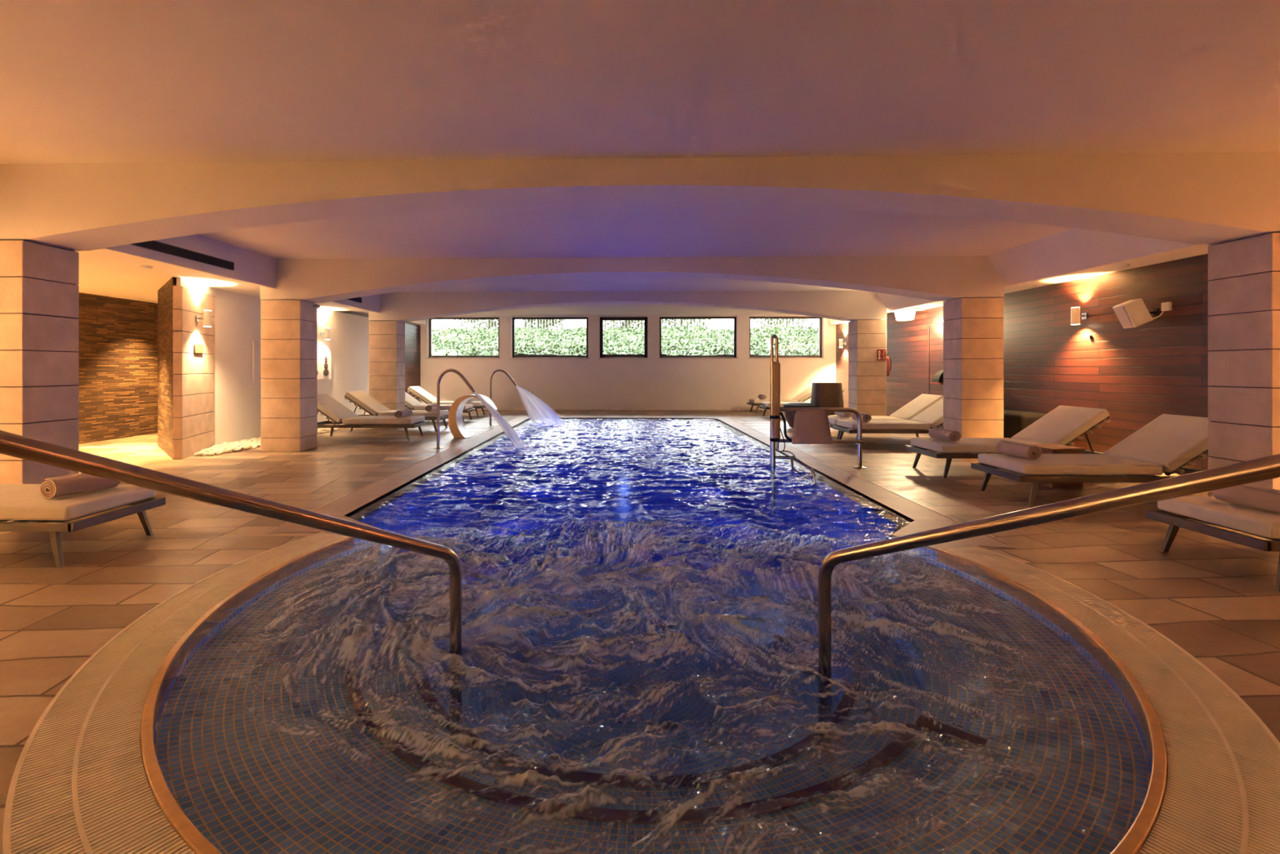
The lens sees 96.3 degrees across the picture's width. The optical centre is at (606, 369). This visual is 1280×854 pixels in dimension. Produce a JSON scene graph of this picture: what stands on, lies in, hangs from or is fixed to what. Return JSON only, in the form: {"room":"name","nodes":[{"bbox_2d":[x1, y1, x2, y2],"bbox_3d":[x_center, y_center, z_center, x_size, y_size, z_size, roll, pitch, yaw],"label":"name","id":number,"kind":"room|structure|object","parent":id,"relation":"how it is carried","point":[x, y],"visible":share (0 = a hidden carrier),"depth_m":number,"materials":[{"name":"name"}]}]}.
{"room":"indoor spa pool","nodes":[
{"label":"indoor spa pool","id":0,"kind":"room"},
{"bbox_2d":[76,292,157,444],"bbox_3d":[-9.136,-0.037,7.487,0.500,2.625,16.250,0,0,1],"label":"wall","id":1,"kind":"structure","parent":0,"point":[117,351],"depth_m":10.27,"materials":[{"name":"stone"}]},
{"bbox_2d":[213,288,420,444],"bbox_3d":[-6.282,-0.037,13.435,0.775,2.625,8.612,0,0,1],"label":"wall","id":2,"kind":"structure","parent":0,"point":[237,316],"depth_m":10.04,"materials":[{"name":"paint"}]},
{"bbox_2d":[252,340,331,381],"bbox_3d":[-6.101,-0.144,11.235,0.044,0.712,2.475,0,0,4],"label":"canvas","id":3,"kind":"object","parent":2,"relation":"attached to","point":[324,353],"visible":0.35,"depth_m":11.98,"materials":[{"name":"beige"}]},
{"bbox_2d":[323,355,328,375],"bbox_3d":[-6.015,-0.075,12.249,0.006,0.436,0.210,0,0,4],"label":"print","id":4,"kind":"object","parent":3,"relation":"attached to","point":[326,371],"depth_m":12.24},
{"bbox_2d":[320,328,330,339],"bbox_3d":[-5.960,-0.750,12.119,0.186,0.241,0.112,0,0,1],"label":"wall lamp","id":5,"kind":"object","parent":2,"relation":"attached to","point":[326,333],"visible":1,"depth_m":12.07,"materials":[{"name":"beige plastic"}]},
{"bbox_2d":[418,314,838,409],"bbox_3d":[0.458,-0.312,17.807,14.000,3.125,0.425,0,0,1],"label":"wall","id":6,"kind":"structure","parent":0,"point":[653,382],"depth_m":17.59,"materials":[{"name":"paint"}]},
{"bbox_2d":[425,317,500,359],"bbox_3d":[-4.449,-0.972,17.820,2.333,1.297,0.255,0,0,1],"label":"window","id":7,"kind":"structure","parent":6,"relation":"in","point":[431,357],"depth_m":17.86,"materials":[{"name":"brown wood"}]},
{"bbox_2d":[509,317,589,359],"bbox_3d":[-1.766,-0.972,17.751,2.463,1.297,0.255,0,0,1],"label":"window","id":8,"kind":"structure","parent":6,"relation":"in","point":[543,357],"depth_m":17.79,"materials":[{"name":"brown wood"}]},
{"bbox_2d":[598,316,648,359],"bbox_3d":[0.516,-0.972,17.693,1.570,1.297,0.255,0,0,1],"label":"window","id":9,"kind":"structure","parent":6,"relation":"in","point":[602,356],"depth_m":17.74,"materials":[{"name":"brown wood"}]},
{"bbox_2d":[657,316,738,358],"bbox_3d":[2.803,-0.972,17.634,2.459,1.297,0.255,0,0,1],"label":"window","id":10,"kind":"structure","parent":6,"relation":"in","point":[734,356],"depth_m":17.67,"materials":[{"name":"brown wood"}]},
{"bbox_2d":[747,316,825,358],"bbox_3d":[5.484,-0.972,17.565,2.338,1.297,0.255,0,0,1],"label":"window","id":11,"kind":"structure","parent":6,"relation":"in","point":[820,356],"depth_m":17.61,"materials":[{"name":"brown wood"}]},
{"bbox_2d":[0,0,1279,324],"bbox_3d":[-1.565,-1.552,7.218,17.500,0.645,20.850,0,0,1],"label":"ceiling","id":12,"kind":"structure","parent":0,"point":[82,81],"depth_m":3.54,"materials":[{"name":"paint"}]},
{"bbox_2d":[130,240,234,270],"bbox_3d":[-5.086,-1.390,6.464,0.019,0.108,2.550,0,0,1],"label":"ceiling vent","id":13,"kind":"object","parent":12,"relation":"in","point":[156,246],"visible":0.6,"depth_m":6.89,"materials":[{"name":"black plastic"}]},
{"bbox_2d":[368,290,886,322],"bbox_3d":[0.388,-1.383,12.553,11.148,0.634,0.492,0,0,1],"label":"ceiling beam","id":14,"kind":"structure","parent":12,"relation":"attached to","point":[842,305],"depth_m":12.33,"materials":[{"name":"paint"}]},
{"bbox_2d":[260,255,1004,302],"bbox_3d":[0.292,-1.383,8.820,11.148,0.634,0.492,0,0,1],"label":"ceiling beam","id":15,"kind":"structure","parent":12,"relation":"attached to","point":[938,278],"depth_m":8.60,"materials":[{"name":"paint"}]},
{"bbox_2d":[0,151,1279,251],"bbox_3d":[0.188,-1.383,4.787,11.148,0.634,0.492,0,0,1],"label":"ceiling beam","id":16,"kind":"structure","parent":12,"relation":"attached to","point":[1196,198],"depth_m":4.59,"materials":[{"name":"paint"}]},
{"bbox_2d":[894,307,919,320],"bbox_3d":[6.353,-1.167,12.191,0.400,0.240,0.400,0,0,1],"label":"ceiling lamp","id":17,"kind":"object","parent":12,"relation":"attached to","point":[905,314],"visible":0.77,"depth_m":12.05,"materials":[{"name":"white"}]},
{"bbox_2d":[0,410,1279,853],"bbox_3d":[-1.562,1.250,7.355,17.500,0.001,21.125,0,0,1],"label":"floor","id":18,"kind":"structure","parent":0,"point":[1217,599],"depth_m":3.89,"materials":[{"name":"beige tile"}]},
{"bbox_2d":[0,240,79,521],"bbox_3d":[-5.071,0.098,4.922,0.612,2.304,0.488,0,0,1],"label":"stone column","id":19,"kind":"structure","parent":18,"relation":"on","point":[39,291],"depth_m":4.79,"materials":[{"name":"stone"}]},
{"bbox_2d":[0,484,165,567],"bbox_3d":[-4.342,0.852,3.986,1.992,0.796,0.735,0,0,1],"label":"sun lounger","id":20,"kind":"object","parent":18,"relation":"on","point":[21,504],"visible":0.98,"depth_m":3.76,"materials":[{"name":"fabric"}]},
{"bbox_2d":[0,484,155,519],"bbox_3d":[-4.017,0.912,3.977,1.235,0.095,0.700,0,0,1],"label":"seat cushion","id":21,"kind":"object","parent":20,"relation":"on","point":[17,501],"depth_m":3.81,"materials":[{"name":"fabric"}]},
{"bbox_2d":[40,472,119,498],"bbox_3d":[-3.644,0.790,3.973,0.148,0.135,0.400,0,0,14],"label":"rolled towel","id":22,"kind":"object","parent":20,"relation":"on","point":[72,484],"visible":0.8,"depth_m":3.87,"materials":[{"name":"beige fabric"}]},
{"bbox_2d":[157,276,216,459],"bbox_3d":[-6.429,-0.019,8.864,0.675,2.538,2.056,0,0,-43],"label":"stone pier","id":23,"kind":"object","parent":18,"relation":"on","point":[185,377],"visible":0.95,"depth_m":8.36,"materials":[{"name":"stone"}]},
{"bbox_2d":[194,343,203,353],"bbox_3d":[-6.052,-0.306,8.487,0.015,0.135,0.300,0,0,-17],"label":"wall plaque","id":24,"kind":"object","parent":23,"relation":"attached to","point":[198,348],"visible":1,"depth_m":8.46,"materials":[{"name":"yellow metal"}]},
{"bbox_2d":[195,310,212,327],"bbox_3d":[-5.952,-0.750,8.461,0.186,0.241,0.112,0,0,-17],"label":"wall lamp","id":25,"kind":"object","parent":23,"relation":"attached to","point":[206,317],"visible":1,"depth_m":8.43,"materials":[{"name":"beige plastic"}]},
{"bbox_2d":[261,300,317,451],"bbox_3d":[-4.968,0.098,8.956,0.612,2.304,0.488,0,0,1],"label":"stone column","id":26,"kind":"structure","parent":18,"relation":"on","point":[289,328],"depth_m":8.71,"materials":[{"name":"stone"}]},
{"bbox_2d":[317,423,346,433],"bbox_3d":[-5.712,1.236,13.682,0.560,0.056,6.986,0,0,1],"label":"pebbles","id":27,"kind":"object","parent":18,"relation":"on","point":[322,430],"visible":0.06,"depth_m":11.62,"materials":[{"name":"gravel"}]},
{"bbox_2d":[315,393,428,440],"bbox_3d":[-4.341,0.852,10.346,1.992,0.796,0.735,0,0,1],"label":"sun lounger","id":28,"kind":"object","parent":18,"relation":"on","point":[328,406],"visible":0.86,"depth_m":10.04,"materials":[{"name":"fabric"}]},
{"bbox_2d":[315,393,358,422],"bbox_3d":[-4.982,0.695,10.362,0.750,0.095,0.700,34,1,1],"label":"cushion","id":29,"kind":"object","parent":28,"relation":"on","point":[328,406],"depth_m":10.23,"materials":[{"name":"fabric"}]},
{"bbox_2d":[342,415,425,424],"bbox_3d":[-4.016,0.912,10.338,1.235,0.095,0.700,0,0,1],"label":"seat cushion","id":30,"kind":"object","parent":28,"relation":"on","point":[349,420],"depth_m":10.00,"materials":[{"name":"fabric"}]},
{"bbox_2d":[394,408,413,417],"bbox_3d":[-3.634,0.790,10.221,0.148,0.135,0.400,0,0,7],"label":"rolled towel","id":31,"kind":"object","parent":28,"relation":"on","point":[406,412],"visible":1,"depth_m":10.10,"materials":[{"name":"beige fabric"}]},
{"bbox_2d":[368,320,404,409],"bbox_3d":[-4.872,0.098,12.688,0.612,2.304,0.488,0,0,1],"label":"stone column","id":32,"kind":"structure","parent":18,"relation":"on","point":[386,338],"depth_m":12.45,"materials":[{"name":"stone"}]},
{"bbox_2d":[344,390,448,431],"bbox_3d":[-4.315,0.852,11.858,1.992,0.796,0.735,0,0,1],"label":"sun lounger","id":33,"kind":"object","parent":18,"relation":"on","point":[364,401],"visible":0.53,"depth_m":11.59,"materials":[{"name":"fabric"}]},
{"bbox_2d":[345,390,390,415],"bbox_3d":[-4.956,0.695,11.874,0.750,0.095,0.700,34,1,1],"label":"cushion","id":34,"kind":"object","parent":33,"relation":"on","point":[362,399],"depth_m":11.63,"materials":[{"name":"fabric"}]},
{"bbox_2d":[377,409,448,417],"bbox_3d":[-3.989,0.912,11.850,1.235,0.095,0.700,0,0,1],"label":"seat cushion","id":35,"kind":"object","parent":33,"relation":"on","point":[443,413],"depth_m":11.52,"materials":[{"name":"fabric"}]},
{"bbox_2d":[425,404,436,411],"bbox_3d":[-3.594,0.790,11.771,0.148,0.135,0.400,0,0,5],"label":"rolled towel","id":36,"kind":"object","parent":33,"relation":"on","point":[431,407],"visible":0.88,"depth_m":11.58,"materials":[{"name":"beige fabric"}]},
{"bbox_2d":[404,391,475,422],"bbox_3d":[-4.275,0.852,13.895,1.992,0.796,0.735,0,0,1],"label":"sun lounger","id":37,"kind":"object","parent":18,"relation":"on","point":[411,402],"visible":0.34,"depth_m":13.70,"materials":[{"name":"fabric"}]},
{"bbox_2d":[404,391,422,408],"bbox_3d":[-4.916,0.695,13.911,0.750,0.095,0.700,34,1,1],"label":"cushion","id":38,"kind":"object","parent":37,"relation":"on","point":[411,402],"depth_m":13.79,"materials":[{"name":"fabric"}]},
{"bbox_2d":[413,404,473,409],"bbox_3d":[-3.950,0.912,13.886,1.235,0.095,0.700,0,0,1],"label":"seat cushion","id":39,"kind":"object","parent":37,"relation":"on","point":[416,406],"depth_m":13.56,"materials":[{"name":"fabric"}]},
{"bbox_2d":[407,386,485,417],"bbox_3d":[-4.240,0.852,15.269,1.992,0.796,0.735,0,0,1],"label":"sun lounger","id":40,"kind":"object","parent":18,"relation":"on","point":[423,395],"visible":0.46,"depth_m":14.98,"materials":[{"name":"fabric"}]},
{"bbox_2d":[407,386,440,404],"bbox_3d":[-4.881,0.695,15.286,0.750,0.095,0.700,34,1,1],"label":"cushion","id":41,"kind":"object","parent":40,"relation":"on","point":[423,395],"depth_m":14.99,"materials":[{"name":"fabric"}]},
{"bbox_2d":[433,400,484,405],"bbox_3d":[-3.914,0.912,15.261,1.235,0.095,0.700,0,0,1],"label":"seat cushion","id":42,"kind":"object","parent":40,"relation":"on","point":[474,402],"depth_m":14.93,"materials":[{"name":"fabric"}]},
{"bbox_2d":[433,368,475,448],"bbox_3d":[-2.414,0.621,9.040,0.658,1.259,0.150,0,0,1],"label":"spout","id":43,"kind":"object","parent":18,"relation":"on","point":[445,371],"visible":1,"depth_m":9.03,"materials":[{"name":"silver metal"}]},
{"bbox_2d":[448,394,497,438],"bbox_3d":[-2.484,0.858,10.617,0.807,0.785,0.480,0,0,1],"label":"fountain","id":44,"kind":"object","parent":18,"relation":"on","point":[458,429],"visible":0.82,"depth_m":10.42,"materials":[{"name":"silver metal"}]},
{"bbox_2d":[487,368,516,426],"bbox_3d":[-2.322,0.621,12.652,0.658,1.259,0.150,0,0,1],"label":"spout","id":45,"kind":"object","parent":18,"relation":"on","point":[497,370],"visible":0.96,"depth_m":12.64,"materials":[{"name":"silver metal"}]},
{"bbox_2d":[476,408,769,410],"bbox_3d":[0.569,1.236,17.380,12.538,0.057,0.404,0,0,1],"label":"pebbles","id":46,"kind":"object","parent":18,"relation":"on","point":[510,408],"visible":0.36,"depth_m":17.39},
{"bbox_2d":[477,409,769,411],"bbox_3d":[0.566,1.235,17.141,12.375,0.030,0.020,0,0,1],"label":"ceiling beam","id":47,"kind":"structure","parent":18,"relation":"on","point":[477,410],"depth_m":17.10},
{"bbox_2d":[345,417,914,564],"bbox_3d":[0.201,1.850,7.810,5.500,1.200,14.875,0,0,1],"label":"swimming pool","id":48,"kind":"object","parent":18,"relation":"in","point":[619,510],"visible":0.12,"depth_m":9.50,"materials":[{"name":"liquid"}]},
{"bbox_2d":[265,416,1016,551],"bbox_3d":[0.259,1.269,9.553,5.475,0.054,11.089,0,0,1],"label":"pool coping","id":49,"kind":"object","parent":48,"relation":"on","point":[925,518],"visible":0.65,"depth_m":5.89,"materials":[{"name":"beige"}]},
{"bbox_2d":[154,417,1150,853],"bbox_3d":[0.229,1.225,7.947,4.788,0.192,13.596,0,0,1],"label":"pool water","id":50,"kind":"object","parent":48,"relation":"in","point":[615,628],"visible":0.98,"depth_m":2.65,"materials":[{"name":"blue liquid"}]},
{"bbox_2d":[473,391,524,447],"bbox_3d":[-1.685,0.800,9.112,0.860,0.900,0.149,0,0,-5],"label":"water jet","id":51,"kind":"object","parent":50,"relation":"on","point":[500,419],"visible":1,"depth_m":9.05,"materials":[{"name":"liquid"}]},
{"bbox_2d":[515,385,558,425],"bbox_3d":[-1.515,0.800,13.116,1.204,0.901,0.811,0,0,-14],"label":"water jet","id":52,"kind":"object","parent":50,"relation":"on","point":[534,403],"visible":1,"depth_m":12.71,"materials":[{"name":"liquid"}]},
{"bbox_2d":[2,532,1279,853],"bbox_3d":[0.132,1.297,2.566,5.094,0.106,3.500,0,0,1],"label":"grate","id":53,"kind":"object","parent":18,"relation":"on","point":[79,784],"visible":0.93,"depth_m":1.90,"materials":[{"name":"stone"}]},
{"bbox_2d":[140,536,1167,853],"bbox_3d":[0.151,1.548,3.304,4.484,0.616,4.367,0,0,1],"label":"basin","id":54,"kind":"object","parent":18,"relation":"in","point":[257,820],"depth_m":2.14,"materials":[{"name":"tile"}]},
{"bbox_2d":[0,430,462,733],"bbox_3d":[-1.253,0.857,1.621,0.120,2.037,2.160,0,0,36],"label":"handrail","id":55,"kind":"object","parent":54,"relation":"on","point":[11,444],"visible":0.98,"depth_m":1.76,"materials":[{"name":"silver metal"}]},
{"bbox_2d":[817,453,1279,751],"bbox_3d":[1.486,0.884,1.552,0.120,1.982,2.069,0,0,-33],"label":"handrail","id":56,"kind":"object","parent":54,"relation":"on","point":[1266,468],"visible":0.91,"depth_m":1.76,"materials":[{"name":"silver metal"}]},
{"bbox_2d":[746,385,812,413],"bbox_3d":[5.092,0.852,16.408,1.992,0.796,0.735,0,0,1],"label":"sun lounger","id":57,"kind":"object","parent":18,"relation":"on","point":[806,394],"visible":0.36,"depth_m":16.10,"materials":[{"name":"fabric"}]},
{"bbox_2d":[748,399,798,403],"bbox_3d":[4.766,0.912,16.416,1.235,0.095,0.700,0,0,1],"label":"seat cushion","id":58,"kind":"object","parent":57,"relation":"on","point":[751,401],"depth_m":16.08,"materials":[{"name":"fabric"}]},
{"bbox_2d":[791,385,812,401],"bbox_3d":[5.733,0.695,16.391,0.750,0.095,0.700,-34,-1,1],"label":"cushion","id":59,"kind":"object","parent":57,"relation":"on","point":[806,394],"depth_m":16.23,"materials":[{"name":"fabric"}]},
{"bbox_2d":[759,387,844,418],"bbox_3d":[5.039,0.852,14.846,1.992,0.796,0.735,0,0,1],"label":"sun lounger","id":60,"kind":"object","parent":18,"relation":"on","point":[765,405],"visible":0.21,"depth_m":14.77,"materials":[{"name":"fabric"}]},
{"bbox_2d":[761,401,810,407],"bbox_3d":[4.713,0.912,14.854,1.235,0.095,0.700,0,0,1],"label":"seat cushion","id":61,"kind":"object","parent":60,"relation":"on","point":[764,404],"depth_m":14.79,"materials":[{"name":"fabric"}]},
{"bbox_2d":[783,382,844,427],"bbox_3d":[4.356,0.767,12.080,1.232,0.965,0.744,0,0,1],"label":"tub chair","id":62,"kind":"object","parent":18,"relation":"on","point":[823,394],"visible":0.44,"depth_m":11.87,"materials":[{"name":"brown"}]},
{"bbox_2d":[783,402,819,407],"bbox_3d":[4.112,0.760,12.086,0.740,0.100,0.740,0,0,1],"label":"seat cushion","id":63,"kind":"object","parent":62,"relation":"on","point":[792,404],"depth_m":11.87,"materials":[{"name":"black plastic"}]},
{"bbox_2d":[769,333,866,514],"bbox_3d":[2.684,0.700,7.311,1.037,2.300,0.731,0,0,-29],"label":"lift","id":64,"kind":"object","parent":18,"relation":"on","point":[811,424],"visible":0.99,"depth_m":7.26,"materials":[{"name":"silver metal"}]},
{"bbox_2d":[848,320,886,415],"bbox_3d":[5.647,0.098,12.418,0.612,2.304,0.488,0,0,1],"label":"stone column","id":65,"kind":"structure","parent":18,"relation":"on","point":[867,378],"depth_m":12.18,"materials":[{"name":"stone"}]},
{"bbox_2d":[876,349,886,360],"bbox_3d":[5.841,-0.306,12.162,0.190,0.240,0.012,0,0,1],"label":"fire sign","id":66,"kind":"object","parent":65,"relation":"attached to","point":[881,353],"visible":1,"depth_m":12.16,"materials":[{"name":"red"}]},
{"bbox_2d":[885,352,891,376],"bbox_3d":[6.015,-0.099,12.290,0.132,0.498,0.173,0,0,1],"label":"fire extinguisher","id":67,"kind":"object","parent":65,"relation":"attached to","point":[888,359],"visible":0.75,"depth_m":12.26,"materials":[{"name":"red"}]},
{"bbox_2d":[827,393,942,439],"bbox_3d":[4.922,0.852,10.297,1.992,0.796,0.735,0,0,1],"label":"sun lounger","id":68,"kind":"object","parent":18,"relation":"on","point":[922,402],"visible":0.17,"depth_m":10.18,"materials":[{"name":"fabric"}]},
{"bbox_2d":[834,411,852,417],"bbox_3d":[4.272,0.790,10.347,0.148,0.135,0.400,0,0,-2],"label":"rolled towel","id":69,"kind":"object","parent":68,"relation":"on","point":[844,414],"visible":0.77,"depth_m":10.19,"materials":[{"name":"beige fabric"}]},
{"bbox_2d":[827,415,905,424],"bbox_3d":[4.596,0.912,10.306,1.235,0.095,0.700,0,0,1],"label":"seat cushion","id":70,"kind":"object","parent":68,"relation":"on","point":[832,419],"depth_m":10.17,"materials":[{"name":"fabric"}]},
{"bbox_2d":[888,393,942,420],"bbox_3d":[5.563,0.695,10.281,0.750,0.095,0.700,-34,-1,1],"label":"cushion","id":71,"kind":"object","parent":68,"relation":"on","point":[922,402],"depth_m":10.20,"materials":[{"name":"fabric"}]},
{"bbox_2d":[832,397,944,447],"bbox_3d":[4.876,0.852,9.473,1.992,0.796,0.735,0,0,1],"label":"sun lounger","id":72,"kind":"object","parent":18,"relation":"on","point":[932,416],"visible":0.56,"depth_m":9.16,"materials":[{"name":"fabric"}]},
{"bbox_2d":[851,413,871,422],"bbox_3d":[4.199,0.790,9.447,0.148,0.135,0.400,0,0,-1],"label":"rolled towel","id":73,"kind":"object","parent":72,"relation":"on","point":[865,417],"visible":0.75,"depth_m":9.26,"materials":[{"name":"beige fabric"}]},
{"bbox_2d":[836,419,929,429],"bbox_3d":[4.550,0.912,9.481,1.235,0.095,0.700,0,0,1],"label":"seat cushion","id":74,"kind":"object","parent":72,"relation":"on","point":[849,424],"depth_m":9.15,"materials":[{"name":"fabric"}]},
{"bbox_2d":[910,397,944,426],"bbox_3d":[5.517,0.695,9.456,0.750,0.095,0.700,-34,-1,1],"label":"cushion","id":75,"kind":"object","parent":72,"relation":"on","point":[932,415],"depth_m":9.45,"materials":[{"name":"fabric"}]},
{"bbox_2d":[942,297,1003,453],"bbox_3d":[5.551,0.098,8.685,0.612,2.304,0.488,0,0,1],"label":"stone column","id":76,"kind":"structure","parent":18,"relation":"on","point":[973,327],"depth_m":8.44,"materials":[{"name":"stone"}]},
{"bbox_2d":[905,405,1111,478],"bbox_3d":[4.785,0.852,6.899,1.992,0.796,0.735,0,0,1],"label":"sun lounger","id":77,"kind":"object","parent":18,"relation":"on","point":[1064,424],"visible":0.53,"depth_m":6.69,"materials":[{"name":"fabric"}]},
{"bbox_2d":[928,426,960,441],"bbox_3d":[4.097,0.790,6.948,0.148,0.135,0.400,0,0,-3],"label":"rolled towel","id":78,"kind":"object","parent":77,"relation":"on","point":[950,435],"visible":1,"depth_m":6.85,"materials":[{"name":"beige fabric"}]},
{"bbox_2d":[910,437,1040,453],"bbox_3d":[4.459,0.912,6.907,1.235,0.095,0.700,0,0,1],"label":"seat cushion","id":79,"kind":"object","parent":77,"relation":"on","point":[965,445],"depth_m":6.72,"materials":[{"name":"fabric"}]},
{"bbox_2d":[1011,405,1109,444],"bbox_3d":[5.426,0.695,6.882,0.750,0.095,0.700,-34,-1,1],"label":"cushion","id":80,"kind":"object","parent":77,"relation":"on","point":[1064,424],"depth_m":6.74,"materials":[{"name":"fabric"}]},
{"bbox_2d":[1003,408,1046,438],"bbox_3d":[6.470,0.960,9.437,0.500,0.580,1.750,0,0,1],"label":"bench","id":81,"kind":"object","parent":18,"relation":"on","point":[1014,421],"visible":0.12,"depth_m":8.69,"materials":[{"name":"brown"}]},
{"bbox_2d":[1031,444,1085,487],"bbox_3d":[4.874,1.044,6.239,0.390,0.411,0.370,0,0,-7],"label":"table","id":82,"kind":"object","parent":18,"relation":"on","point":[1046,448],"visible":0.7,"depth_m":6.08,"materials":[{"name":"wood"}]},
{"bbox_2d":[970,413,1210,506],"bbox_3d":[4.749,0.852,5.524,1.992,0.796,0.735,0,0,1],"label":"sun lounger","id":83,"kind":"object","parent":18,"relation":"on","point":[1168,442],"visible":0.89,"depth_m":5.31,"materials":[{"name":"fabric"}]},
{"bbox_2d":[996,440,1041,459],"bbox_3d":[4.064,0.790,5.648,0.148,0.135,0.400,0,0,-3],"label":"rolled towel","id":84,"kind":"object","parent":83,"relation":"on","point":[1014,448],"visible":1,"depth_m":5.56,"materials":[{"name":"beige fabric"}]},
{"bbox_2d":[977,453,1162,475],"bbox_3d":[4.424,0.912,5.532,1.235,0.095,0.700,0,0,1],"label":"seat cushion","id":85,"kind":"object","parent":83,"relation":"on","point":[1047,464],"depth_m":5.26,"materials":[{"name":"fabric"}]},
{"bbox_2d":[1102,413,1210,472],"bbox_3d":[5.390,0.695,5.507,0.750,0.095,0.700,-34,-1,1],"label":"cushion","id":86,"kind":"object","parent":83,"relation":"on","point":[1171,442],"depth_m":5.44,"materials":[{"name":"fabric"}]},
{"bbox_2d":[1146,496,1279,591],"bbox_3d":[4.699,0.852,3.550,1.992,0.796,0.735,0,0,1],"label":"sun lounger","id":87,"kind":"object","parent":18,"relation":"on","point":[1175,512],"visible":0.94,"depth_m":3.52,"materials":[{"name":"fabric"}]},
{"bbox_2d":[1157,496,1279,538],"bbox_3d":[4.373,0.912,3.558,1.235,0.095,0.700,0,0,1],"label":"seat cushion","id":88,"kind":"object","parent":87,"relation":"on","point":[1260,522],"depth_m":3.52,"materials":[{"name":"fabric"}]},
{"bbox_2d":[1211,484,1279,513],"bbox_3d":[4.022,0.790,3.536,0.148,0.135,0.400,0,0,0],"label":"rolled towel","id":89,"kind":"object","parent":87,"relation":"on","point":[1246,495],"visible":0.88,"depth_m":3.52,"materials":[{"name":"beige fabric"}]},
{"bbox_2d":[1208,232,1279,496],"bbox_3d":[5.448,0.098,4.652,0.612,2.304,0.488,0,0,1],"label":"stone column","id":90,"kind":"structure","parent":18,"relation":"on","point":[1244,274],"depth_m":4.61,"materials":[{"name":"stone"}]},
{"bbox_2d":[835,253,1210,475],"bbox_3d":[6.945,-0.037,7.011,0.475,2.625,20.875,0,0,1],"label":"wall","id":91,"kind":"structure","parent":0,"point":[1143,373],"depth_m":7.84,"materials":[{"name":"brown wood"}]},
{"bbox_2d":[928,323,942,394],"bbox_3d":[6.815,0.160,11.454,0.006,2.181,1.389,0,0,1],"label":"door","id":92,"kind":"structure","parent":91,"relation":"in","point":[941,323],"depth_m":12.15,"materials":[{"name":"brown"}]},
{"bbox_2d":[929,369,944,384],"bbox_3d":[6.658,0.128,11.333,0.320,0.331,0.360,0,0,1],"label":"wall bracket","id":93,"kind":"object","parent":91,"relation":"attached to","point":[938,378],"visible":0.49,"depth_m":11.30,"materials":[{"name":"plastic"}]},
{"bbox_2d":[1070,306,1087,324],"bbox_3d":[6.641,-0.750,8.062,0.186,0.241,0.112,0,0,1],"label":"wall lamp","id":94,"kind":"object","parent":91,"relation":"attached to","point":[1075,312],"visible":1,"depth_m":8.03,"materials":[{"name":"beige plastic"}]},
{"bbox_2d":[1112,297,1159,328],"bbox_3d":[6.499,-0.682,6.992,0.434,0.352,0.220,0,0,13],"label":"wall speaker","id":95,"kind":"object","parent":91,"relation":"attached to","point":[1131,313],"visible":1,"depth_m":6.92,"materials":[{"name":"beige plastic"}]},
{"bbox_2d":[1113,306,1133,327],"bbox_3d":[6.341,-0.639,7.030,0.006,0.260,0.185,-25,-6,12],"label":"grille","id":96,"kind":"object","parent":95,"relation":"attached to","point":[1124,315],"depth_m":6.99,"materials":[{"name":"metal"}]},
{"bbox_2d":[1152,302,1172,319],"bbox_3d":[6.648,-0.705,6.924,0.070,0.190,0.302,0,0,-20],"label":"wall socket","id":97,"kind":"object","parent":91,"relation":"attached to","point":[1166,306],"visible":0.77,"depth_m":6.82,"materials":[{"name":"beige plastic"}]},
{"label":"outside","id":98,"kind":"structure","parent":0,"visible":0},
{"bbox_2d":[515,353,755,355],"bbox_3d":[0.874,-0.950,34.001,40.000,1.350,31.975,0,0,1],"label":"ground","id":99,"kind":"structure","parent":98,"point":[520,354],"depth_m":19.64,"materials":[{"name":"soil"}]},
{"bbox_2d":[458,319,516,330],"bbox_3d":[-5.486,-2.474,26.382,2.693,2.673,2.730,0,0,-33],"label":"tree","id":100,"kind":"object","parent":99,"relation":"on","point":[493,323],"visible":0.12,"depth_m":25.95,"materials":[{"name":"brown plant"}]},
{"bbox_2d":[522,319,565,329],"bbox_3d":[-3.038,-2.456,27.576,2.127,2.123,2.115,0,0,16],"label":"tree","id":101,"kind":"object","parent":99,"relation":"on","point":[548,321],"visible":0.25,"depth_m":27.17,"materials":[{"name":"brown plant"}]},
{"bbox_2d":[604,320,644,328],"bbox_3d":[0.929,-2.441,26.865,2.391,2.463,2.415,0,0,37],"label":"tree","id":102,"kind":"object","parent":99,"relation":"on","point":[627,322],"visible":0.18,"depth_m":26.53,"materials":[{"name":"brown plant"}]},
{"bbox_2d":[433,319,816,329],"bbox_3d":[0.606,-1.950,23.367,21.261,1.400,0.070,0,0,1],"label":"fence","id":103,"kind":"object","parent":99,"relation":"on","point":[701,320],"visible":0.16,"depth_m":23.34,"materials":[{"name":"grey metal"}]},
{"bbox_2d":[431,324,818,355],"bbox_3d":[0.536,-1.077,20.864,21.250,1.494,4.328,0,0,1],"label":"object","id":104,"kind":"object","parent":99,"relation":"on","point":[678,340],"visible":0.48,"depth_m":20.70,"materials":[{"name":"green plant"}]},
{"bbox_2d":[662,319,710,327],"bbox_3d":[3.459,-2.431,26.779,2.880,2.805,2.846,0,0,-30],"label":"tree","id":105,"kind":"object","parent":99,"relation":"on","point":[680,321],"visible":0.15,"depth_m":26.31,"materials":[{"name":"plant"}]},
{"bbox_2d":[751,319,817,329],"bbox_3d":[8.439,-2.456,27.267,2.963,2.981,2.948,0,0,36],"label":"tree","id":106,"kind":"object","parent":99,"relation":"on","point":[797,322],"visible":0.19,"depth_m":26.89,"materials":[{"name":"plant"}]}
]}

